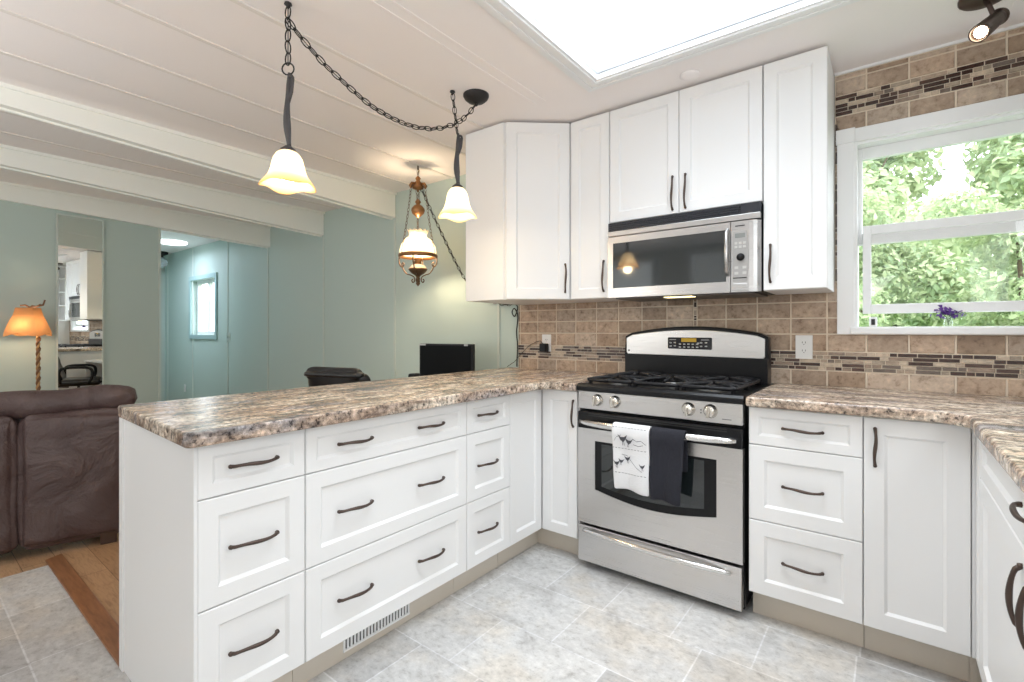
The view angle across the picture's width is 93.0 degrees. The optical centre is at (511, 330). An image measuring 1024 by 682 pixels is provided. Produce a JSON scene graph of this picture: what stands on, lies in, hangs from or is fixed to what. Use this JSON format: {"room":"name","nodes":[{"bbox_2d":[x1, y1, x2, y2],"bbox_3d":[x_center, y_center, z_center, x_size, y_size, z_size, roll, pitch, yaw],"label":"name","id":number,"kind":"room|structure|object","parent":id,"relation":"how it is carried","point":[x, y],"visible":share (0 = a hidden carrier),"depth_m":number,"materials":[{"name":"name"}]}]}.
{"room":"kitchen","nodes":[
{"label":"kitchen","id":0,"kind":"room"},
{"bbox_2d":[0,533,118,624],"bbox_3d":[-4.427,1.179,3.622,7.230,0.020,5.200,0,0,38],"label":"floor","id":1,"kind":"structure","parent":0,"point":[97,565],"depth_m":2.45,"materials":[{"name":"brown wood"}]},
{"bbox_2d":[3,300,51,389],"bbox_3d":[-3.867,0.457,3.928,0.353,1.421,0.278,0,0,0],"label":"floor lamp","id":2,"kind":"object","parent":1,"relation":"on","point":[30,321],"visible":0.52,"depth_m":3.87,"materials":[{"name":"orange fabric"}]},
{"bbox_2d":[0,384,137,554],"bbox_3d":[-3.269,0.735,2.416,2.224,0.866,0.961,0,0,-38],"label":"leather sofa","id":3,"kind":"object","parent":1,"relation":"on","point":[59,449],"visible":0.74,"depth_m":2.54,"materials":[{"name":"brown leather"}]},
{"bbox_2d":[45,554,118,666],"bbox_3d":[-1.849,1.164,2.106,1.298,0.012,0.068,0,0,38],"label":"trim","id":4,"kind":"structure","parent":1,"relation":"on","point":[102,623],"depth_m":2.06,"materials":[{"name":"brown wood"}]},
{"bbox_2d":[304,366,370,386],"bbox_3d":[-0.955,0.690,3.118,0.643,0.955,0.683,0,0,18],"label":"office chair","id":5,"kind":"object","parent":1,"relation":"on","point":[317,376],"visible":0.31,"depth_m":2.80,"materials":[{"name":"black leather"}]},
{"bbox_3d":[-0.722,0.798,3.609,1.200,0.739,0.640,0,0,38],"label":"desk","id":6,"kind":"object","parent":1,"relation":"on","visible":0},
{"bbox_2d":[408,373,419,376],"bbox_3d":[-0.725,0.375,3.667,0.085,0.105,0.093,0,0,38],"label":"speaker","id":7,"kind":"object","parent":6,"relation":"on","point":[410,374],"visible":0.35,"depth_m":3.63},
{"bbox_2d":[419,343,474,375],"bbox_3d":[-0.456,0.261,3.490,0.450,0.334,0.200,0,0,26],"label":"monitor","id":8,"kind":"object","parent":6,"relation":"on","point":[435,359],"visible":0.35,"depth_m":3.45,"materials":[{"name":"black plastic"}]},
{"bbox_2d":[0,200,157,403],"bbox_3d":[-4.806,-0.020,3.238,0.100,2.378,4.128,0,0,38],"label":"wall","id":9,"kind":"structure","parent":0,"point":[27,232],"depth_m":4.38,"materials":[{"name":"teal paint"}]},
{"bbox_2d":[56,213,103,389],"bbox_3d":[-3.856,0.034,4.347,0.018,2.110,0.330,0,0,35],"label":"wall mirror","id":10,"kind":"object","parent":9,"relation":"attached to","point":[79,239],"visible":0.73,"depth_m":4.33,"materials":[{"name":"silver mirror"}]},
{"bbox_2d":[0,181,270,247],"bbox_3d":[-4.426,-1.085,3.621,0.077,0.248,5.200,0,0,38],"label":"ceiling beam","id":11,"kind":"structure","parent":9,"relation":"attached to","point":[256,235],"depth_m":4.69,"materials":[{"name":"white paint"}]},
{"bbox_2d":[158,228,160,401],"bbox_3d":[-3.502,0.055,4.831,0.015,2.228,0.020,0,0,38],"label":"trim","id":12,"kind":"structure","parent":9,"relation":"attached to","point":[159,229],"depth_m":4.82,"materials":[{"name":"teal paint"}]},
{"bbox_2d":[161,256,164,400],"bbox_3d":[-5.952,-0.020,7.416,0.170,2.378,1.072,0,0,38],"label":"wall","id":13,"kind":"structure","parent":0,"point":[163,268],"depth_m":7.77,"materials":[{"name":"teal paint"}]},
{"bbox_2d":[0,542,967,681],"bbox_3d":[-0.880,1.179,0.872,4.165,0.020,5.200,0,0,38],"label":"floor","id":14,"kind":"structure","parent":0,"point":[547,613],"depth_m":1.85,"materials":[{"name":"tile"}]},
{"bbox_2d":[119,417,304,681],"bbox_3d":[-0.995,0.734,1.598,0.682,0.867,0.313,0,0,38],"label":"base cabinet","id":15,"kind":"object","parent":14,"relation":"on","point":[212,537],"visible":0.97,"depth_m":1.43,"materials":[{"name":"white paint"}]},
{"bbox_2d":[292,402,465,681],"bbox_3d":[-0.668,0.734,2.012,0.674,0.867,0.738,0,0,38],"label":"base cabinet","id":16,"kind":"object","parent":14,"relation":"on","point":[385,496],"visible":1,"depth_m":1.76,"materials":[{"name":"white paint"}]},
{"bbox_2d":[343,603,409,652],"bbox_3d":[-0.506,1.104,1.841,0.006,0.074,0.300,0,0,38],"label":"floor register","id":17,"kind":"object","parent":16,"relation":"attached to","point":[375,628],"visible":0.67,"depth_m":1.83,"materials":[{"name":"white metal"}]},
{"bbox_2d":[454,395,509,592],"bbox_3d":[-0.348,0.734,2.426,0.674,0.867,0.304,0,0,38],"label":"base cabinet","id":18,"kind":"object","parent":14,"relation":"on","point":[487,420],"visible":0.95,"depth_m":2.23,"materials":[{"name":"white paint"}]},
{"bbox_2d":[497,389,581,565],"bbox_3d":[0.092,0.734,2.836,0.867,0.867,0.880,0,0,38],"label":"base cabinet","id":19,"kind":"object","parent":14,"relation":"on","point":[543,424],"visible":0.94,"depth_m":2.50,"materials":[{"name":"white paint"}]},
{"bbox_2d":[118,367,612,447],"bbox_3d":[-0.346,0.280,2.296,0.908,0.040,2.273,0,0,38],"label":"countertop","id":20,"kind":"structure","parent":19,"relation":"on","point":[212,420],"depth_m":1.74,"materials":[{"name":"stone"}]},
{"bbox_2d":[576,326,773,611],"bbox_3d":[0.801,0.573,2.408,0.768,1.192,0.702,0,0,38],"label":"gas range","id":21,"kind":"object","parent":14,"relation":"on","point":[696,380],"visible":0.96,"depth_m":2.19,"materials":[{"name":"silver metal"}]},
{"bbox_2d":[612,422,650,495],"bbox_3d":[0.536,0.571,2.180,0.179,0.302,0.071,0,0,38],"label":"dish towel","id":22,"kind":"object","parent":21,"relation":"hanging from","point":[631,442],"visible":0.99,"depth_m":2.16,"materials":[{"name":"white fabric"}]},
{"bbox_2d":[582,405,752,609],"bbox_3d":[0.826,0.720,2.440,0.756,0.838,0.570,0,0,38],"label":"oven","id":23,"kind":"object","parent":21,"relation":"in","point":[747,594],"depth_m":2.02,"materials":[{"name":"silver metal"}]},
{"bbox_2d":[650,427,687,506],"bbox_3d":[0.669,0.578,2.082,0.148,0.317,0.065,0,0,38],"label":"dish towel","id":24,"kind":"object","parent":21,"relation":"hanging from","point":[668,447],"visible":0.99,"depth_m":2.06,"materials":[{"name":"black fabric"}]},
{"bbox_2d":[576,380,773,403],"bbox_3d":[0.819,0.277,2.429,0.766,0.036,0.647,0,0,38],"label":"cooktop","id":25,"kind":"object","parent":21,"relation":"in","point":[614,389],"depth_m":2.18,"materials":[{"name":"black metal"}]},
{"bbox_2d":[749,406,863,647],"bbox_3d":[1.275,0.734,2.068,0.372,0.867,0.626,0,0,38],"label":"base cabinet","id":26,"kind":"object","parent":14,"relation":"on","point":[806,469],"visible":0.99,"depth_m":1.84,"materials":[{"name":"white paint"}]},
{"bbox_2d":[746,383,1023,492],"bbox_3d":[1.074,0.280,1.058,1.301,0.040,2.489,0,0,38],"label":"countertop","id":27,"kind":"structure","parent":26,"relation":"on","point":[997,422],"depth_m":1.70,"materials":[{"name":"stone"}]},
{"bbox_2d":[864,416,981,681],"bbox_3d":[1.597,0.734,1.818,0.439,0.867,0.626,0,0,38],"label":"base cabinet","id":28,"kind":"object","parent":14,"relation":"on","point":[920,476],"visible":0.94,"depth_m":1.64,"materials":[{"name":"white paint"}]},
{"bbox_2d":[976,436,1023,681],"bbox_3d":[1.280,0.734,0.826,0.626,0.867,1.373,0,0,38],"label":"base cabinet","id":29,"kind":"object","parent":14,"relation":"on","point":[999,500],"visible":0.99,"depth_m":1.27,"materials":[{"name":"white paint"}]},
{"bbox_2d":[0,0,1023,253],"bbox_3d":[-3.204,-1.309,2.693,10.300,0.200,5.430,0,0,38],"label":"ceiling","id":30,"kind":"structure","parent":0,"point":[863,32],"depth_m":2.26,"materials":[{"name":"white paint"}]},
{"bbox_2d":[161,251,167,267],"bbox_3d":[-5.387,-1.087,7.466,0.180,0.245,0.180,0,0,38],"label":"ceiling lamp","id":31,"kind":"object","parent":30,"relation":"attached to","point":[164,262],"visible":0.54,"depth_m":7.44,"materials":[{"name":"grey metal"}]},
{"bbox_2d":[161,239,186,245],"bbox_3d":[-4.607,-1.192,6.596,0.340,0.035,0.340,0,0,38],"label":"recessed light","id":32,"kind":"object","parent":30,"relation":"in","point":[163,241],"visible":0.82,"depth_m":6.53,"materials":[{"name":"white"}]},
{"bbox_2d":[258,1,476,194],"bbox_3d":[-0.567,-0.867,2.133,0.198,0.685,1.047,0,0,38],"label":"pendant lamp","id":33,"kind":"object","parent":30,"relation":"hanging from","point":[286,175],"visible":1,"depth_m":1.79,"materials":[{"name":"white glass"}]},
{"bbox_2d":[367,0,535,104],"bbox_3d":[-0.703,-1.208,1.545,0.012,0.004,2.680,0,0,38],"label":"trim","id":34,"kind":"structure","parent":30,"relation":"attached to","point":[371,1],"depth_m":2.07,"materials":[{"name":"white wood"}]},
{"bbox_2d":[398,166,518,366],"bbox_3d":[-0.394,-0.477,3.554,0.873,1.464,0.289,0,0,-1],"label":"oil lamp","id":35,"kind":"object","parent":30,"relation":"hanging from","point":[417,247],"visible":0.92,"depth_m":3.51,"materials":[{"name":"gold metal"}]},
{"bbox_2d":[438,89,488,222],"bbox_3d":[-0.247,-0.888,2.477,0.253,0.643,0.183,0,0,-39],"label":"pendant lamp","id":36,"kind":"object","parent":30,"relation":"hanging from","point":[457,208],"visible":0.98,"depth_m":2.44,"materials":[{"name":"white glass"}]},
{"bbox_2d":[388,0,544,101],"bbox_3d":[-0.656,-1.208,1.508,0.012,0.004,2.680,0,0,38],"label":"trim","id":37,"kind":"structure","parent":30,"relation":"attached to","point":[391,1],"depth_m":2.06,"materials":[{"name":"white wood"}]},
{"bbox_2d":[473,0,860,91],"bbox_3d":[0.502,-1.294,1.492,1.360,0.210,1.383,0,0,38],"label":"skylight window","id":38,"kind":"structure","parent":30,"relation":"attached to","point":[687,20],"depth_m":2.06,"materials":[{"name":"white"}]},
{"bbox_2d":[680,69,699,80],"bbox_3d":[0.841,-1.203,2.296,0.090,0.012,0.090,0,0,38],"label":"smoke detector","id":39,"kind":"object","parent":30,"relation":"attached to","point":[689,75],"visible":1,"depth_m":2.28,"materials":[{"name":"white plastic"}]},
{"bbox_2d":[957,0,1009,42],"bbox_3d":[1.679,-1.101,1.719,0.148,0.216,0.223,0,0,38],"label":"ceiling spotlight","id":40,"kind":"object","parent":30,"relation":"attached to","point":[986,27],"visible":1,"depth_m":1.69,"materials":[{"name":"brown metal"}]},
{"bbox_2d":[165,26,1023,400],"bbox_3d":[-1.583,-0.131,4.783,10.300,2.600,0.140,0,0,38],"label":"wall","id":41,"kind":"structure","parent":0,"point":[358,245],"depth_m":3.72,"materials":[{"name":"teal paint"}]},
{"bbox_2d":[0,110,54,125],"bbox_3d":[-2.593,-1.207,2.959,0.022,0.007,4.001,0,0,37],"label":"trim","id":42,"kind":"structure","parent":41,"relation":"attached to","point":[0,110],"depth_m":2.72,"materials":[{"name":"white wood"}]},
{"bbox_2d":[0,144,324,236],"bbox_3d":[-3.529,-1.085,2.926,0.077,0.248,5.200,0,0,38],"label":"ceiling beam","id":43,"kind":"structure","parent":41,"relation":"attached to","point":[106,178],"depth_m":3.87,"materials":[{"name":"white paint"}]},
{"bbox_2d":[167,255,167,400],"bbox_3d":[-5.455,-0.015,7.705,0.022,2.368,0.009,0,0,38],"label":"trim","id":44,"kind":"structure","parent":41,"relation":"attached to","point":[167,255],"depth_m":7.70,"materials":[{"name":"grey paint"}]},
{"bbox_2d":[0,131,339,208],"bbox_3d":[-2.909,-1.207,3.204,0.022,0.007,4.001,0,0,37],"label":"trim","id":45,"kind":"structure","parent":41,"relation":"attached to","point":[0,131],"depth_m":3.54,"materials":[{"name":"white wood"}]},
{"bbox_2d":[192,248,192,397],"bbox_3d":[-4.649,-0.015,7.080,0.022,2.368,0.009,0,0,38],"label":"trim","id":46,"kind":"structure","parent":41,"relation":"attached to","point":[192,248],"depth_m":7.07,"materials":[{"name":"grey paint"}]},
{"bbox_2d":[0,82,396,219],"bbox_3d":[-2.632,-1.094,2.230,0.077,0.230,5.200,0,0,38],"label":"ceiling beam","id":47,"kind":"structure","parent":41,"relation":"attached to","point":[20,101],"depth_m":2.96,"materials":[{"name":"white paint"}]},
{"bbox_2d":[189,272,217,338],"bbox_3d":[-4.320,-0.334,6.892,0.970,0.905,0.140,0,0,38],"label":"window","id":48,"kind":"structure","parent":41,"relation":"in","point":[212,333],"depth_m":6.92,"materials":[{"name":"teal paint"}]},
{"bbox_2d":[0,50,408,184],"bbox_3d":[-1.840,-1.207,2.628,0.022,0.007,3.604,0,0,35],"label":"trim","id":49,"kind":"structure","parent":41,"relation":"attached to","point":[1,52],"depth_m":2.62,"materials":[{"name":"white wood"}]},
{"bbox_2d":[0,7,452,178],"bbox_3d":[-1.521,-1.207,2.381,0.022,0.007,3.603,0,0,36],"label":"trim","id":50,"kind":"structure","parent":41,"relation":"attached to","point":[6,11],"depth_m":2.32,"materials":[{"name":"white wood"}]},
{"bbox_2d":[227,242,227,394],"bbox_3d":[-3.717,-0.015,6.357,0.022,2.368,0.009,0,0,38],"label":"trim","id":51,"kind":"structure","parent":41,"relation":"attached to","point":[227,242],"depth_m":6.35,"materials":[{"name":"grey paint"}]},
{"bbox_2d":[267,248,267,390],"bbox_3d":[-2.859,-0.015,5.692,0.022,2.368,0.009,0,0,38],"label":"trim","id":52,"kind":"structure","parent":41,"relation":"attached to","point":[267,248],"depth_m":5.69,"materials":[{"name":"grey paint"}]},
{"bbox_2d":[106,0,465,155],"bbox_3d":[-1.201,-1.207,2.133,0.022,0.007,3.602,0,0,36],"label":"trim","id":53,"kind":"structure","parent":41,"relation":"attached to","point":[115,2],"depth_m":2.19,"materials":[{"name":"white wood"}]},
{"bbox_2d":[323,235,323,366],"bbox_3d":[-1.927,-0.015,4.969,0.022,2.368,0.009,0,0,38],"label":"trim","id":54,"kind":"structure","parent":41,"relation":"attached to","point":[323,235],"depth_m":4.96,"materials":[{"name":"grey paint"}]},
{"bbox_2d":[230,0,484,128],"bbox_3d":[-0.793,-1.207,2.070,0.022,0.007,3.201,0,0,37],"label":"trim","id":55,"kind":"structure","parent":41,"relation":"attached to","point":[238,2],"depth_m":2.16,"materials":[{"name":"white wood"}]},
{"bbox_2d":[394,195,395,378],"bbox_3d":[-1.030,-0.015,4.274,0.022,2.368,0.009,0,0,38],"label":"trim","id":56,"kind":"structure","parent":41,"relation":"attached to","point":[395,195],"depth_m":4.27,"materials":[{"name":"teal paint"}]},
{"bbox_2d":[497,304,499,367],"bbox_3d":[-0.097,-0.015,3.550,0.022,2.368,0.009,0,0,38],"label":"trim","id":57,"kind":"structure","parent":41,"relation":"attached to","point":[498,305],"depth_m":3.55,"materials":[{"name":"grey paint"}]},
{"bbox_2d":[507,341,548,366],"bbox_3d":[0.097,0.163,3.355,0.349,0.192,0.046,0,0,38],"label":"power adapter","id":58,"kind":"object","parent":41,"relation":"attached to","point":[543,347],"visible":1,"depth_m":3.25,"materials":[{"name":"black plastic"}]},
{"bbox_2d":[466,122,590,304],"bbox_3d":[0.124,-0.687,3.011,0.592,1.016,0.564,0,0,38],"label":"upper cabinet","id":59,"kind":"object","parent":41,"relation":"attached to","point":[518,174],"visible":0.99,"depth_m":2.80,"materials":[{"name":"white paint"}]},
{"bbox_2d":[542,334,550,351],"bbox_3d":[0.233,0.083,3.282,0.072,0.115,0.008,0,0,38],"label":"wall outlet","id":60,"kind":"object","parent":41,"relation":"attached to","point":[546,338],"visible":0.7,"depth_m":3.27,"materials":[{"name":"white plastic"}]},
{"bbox_2d":[571,112,626,301],"bbox_3d":[0.523,-0.687,2.839,0.242,1.016,0.347,0,0,38],"label":"upper cabinet","id":61,"kind":"object","parent":41,"relation":"attached to","point":[590,137],"visible":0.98,"depth_m":2.73,"materials":[{"name":"white paint"}]},
{"bbox_2d":[610,66,763,222],"bbox_3d":[0.919,-0.889,2.532,0.750,0.612,0.347,0,0,38],"label":"upper cabinet","id":62,"kind":"object","parent":41,"relation":"attached to","point":[701,146],"visible":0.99,"depth_m":2.38,"materials":[{"name":"white paint"}]},
{"bbox_2d":[608,201,774,301],"bbox_3d":[0.906,-0.372,2.515,0.745,0.409,0.387,0,0,38],"label":"microwave","id":63,"kind":"object","parent":62,"relation":"attached to","point":[715,253],"visible":1,"depth_m":2.36,"materials":[{"name":"silver metal"}]},
{"bbox_2d":[616,292,767,301],"bbox_3d":[0.923,-0.175,2.536,0.685,0.010,0.300,0,0,38],"label":"hood","id":64,"kind":"object","parent":63,"relation":"attached to","point":[735,294],"depth_m":2.45,"materials":[{"name":"silver"}]},
{"bbox_2d":[764,46,833,294],"bbox_3d":[1.315,-0.687,2.225,0.243,1.016,0.347,0,0,38],"label":"upper cabinet","id":65,"kind":"object","parent":41,"relation":"attached to","point":[798,89],"visible":1,"depth_m":2.12,"materials":[{"name":"white paint"}]},
{"bbox_2d":[795,335,812,358],"bbox_3d":[1.419,0.080,2.362,0.072,0.115,0.008,0,0,38],"label":"wall outlet","id":66,"kind":"object","parent":41,"relation":"attached to","point":[803,343],"visible":1,"depth_m":2.36,"materials":[{"name":"white plastic"}]},
{"bbox_2d":[800,340,807,345],"bbox_3d":[1.417,0.060,2.361,0.032,0.025,0.003,0,0,38],"label":"socket","id":67,"kind":"object","parent":66,"relation":"attached to","point":[802,342],"depth_m":2.36,"materials":[{"name":"white plastic"}]},
{"bbox_2d":[800,348,807,353],"bbox_3d":[1.417,0.099,2.361,0.032,0.025,0.003,0,0,38],"label":"socket","id":68,"kind":"object","parent":66,"relation":"attached to","point":[802,350],"depth_m":2.36,"materials":[{"name":"white plastic"}]},
{"bbox_2d":[835,22,1023,76],"bbox_3d":[1.938,-1.203,1.968,1.055,0.012,0.014,0,0,38],"label":"trim","id":69,"kind":"structure","parent":41,"relation":"attached to","point":[1019,24],"depth_m":2.10,"materials":[{"name":"white wood"}]},
{"bbox_2d":[836,93,1023,334],"bbox_3d":[1.936,-0.458,2.039,0.954,0.951,0.164,0,0,38],"label":"window","id":70,"kind":"structure","parent":41,"relation":"in","point":[1000,117],"depth_m":2.15,"materials":[{"name":"white plastic"}]},
{"bbox_2d":[930,305,967,324],"bbox_3d":[1.864,-0.065,2.067,0.123,0.091,0.066,0,0,15],"label":"flower","id":71,"kind":"object","parent":70,"relation":"on","point":[949,312],"visible":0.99,"depth_m":2.06,"materials":[{"name":"purple plant"}]},
{"bbox_2d":[1004,0,1018,27],"bbox_3d":[1.064,-1.208,0.756,0.012,0.004,3.000,0,0,37],"label":"trim","id":72,"kind":"structure","parent":41,"relation":"attached to","point":[1015,3],"depth_m":1.84,"materials":[{"name":"white wood"}]},
{"label":"outside","id":73,"kind":"structure","parent":0,"visible":0},
{"bbox_3d":[6.228,1.494,7.597,21.000,0.050,13.860,0,0,38],"label":"lawn","id":74,"kind":"structure","parent":73,"visible":0},
{"bbox_2d":[859,148,947,325],"bbox_3d":[4.344,-0.873,6.204,2.208,4.685,2.137,0,0,-23],"label":"tree","id":75,"kind":"object","parent":74,"relation":"on","point":[877,173],"visible":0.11,"depth_m":5.57,"materials":[{"name":"green plant"}]},
{"bbox_2d":[859,186,952,326],"bbox_3d":[2.827,0.126,4.202,1.558,2.686,1.359,0,0,38],"label":"shrub","id":76,"kind":"object","parent":74,"relation":"on","point":[887,260],"visible":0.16,"depth_m":3.91,"materials":[{"name":"green plant"}]},
{"bbox_2d":[884,196,1020,326],"bbox_3d":[7.381,-0.502,8.934,3.687,3.943,3.842,0,0,38],"label":"hedge","id":77,"kind":"object","parent":74,"relation":"on","point":[919,207],"visible":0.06,"depth_m":7.86,"materials":[{"name":"green plant"}]},
{"bbox_2d":[893,134,1023,325],"bbox_3d":[5.709,-1.094,5.955,2.310,5.126,2.291,0,0,-18],"label":"tree","id":78,"kind":"object","parent":74,"relation":"on","point":[998,167],"visible":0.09,"depth_m":5.16,"materials":[{"name":"green plant"}]},
{"bbox_2d":[898,181,1023,325],"bbox_3d":[3.947,0.129,3.772,1.326,2.681,1.350,0,0,-40],"label":"shrub","id":79,"kind":"object","parent":74,"relation":"on","point":[1003,247],"visible":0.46,"depth_m":3.84,"materials":[{"name":"green plant"}]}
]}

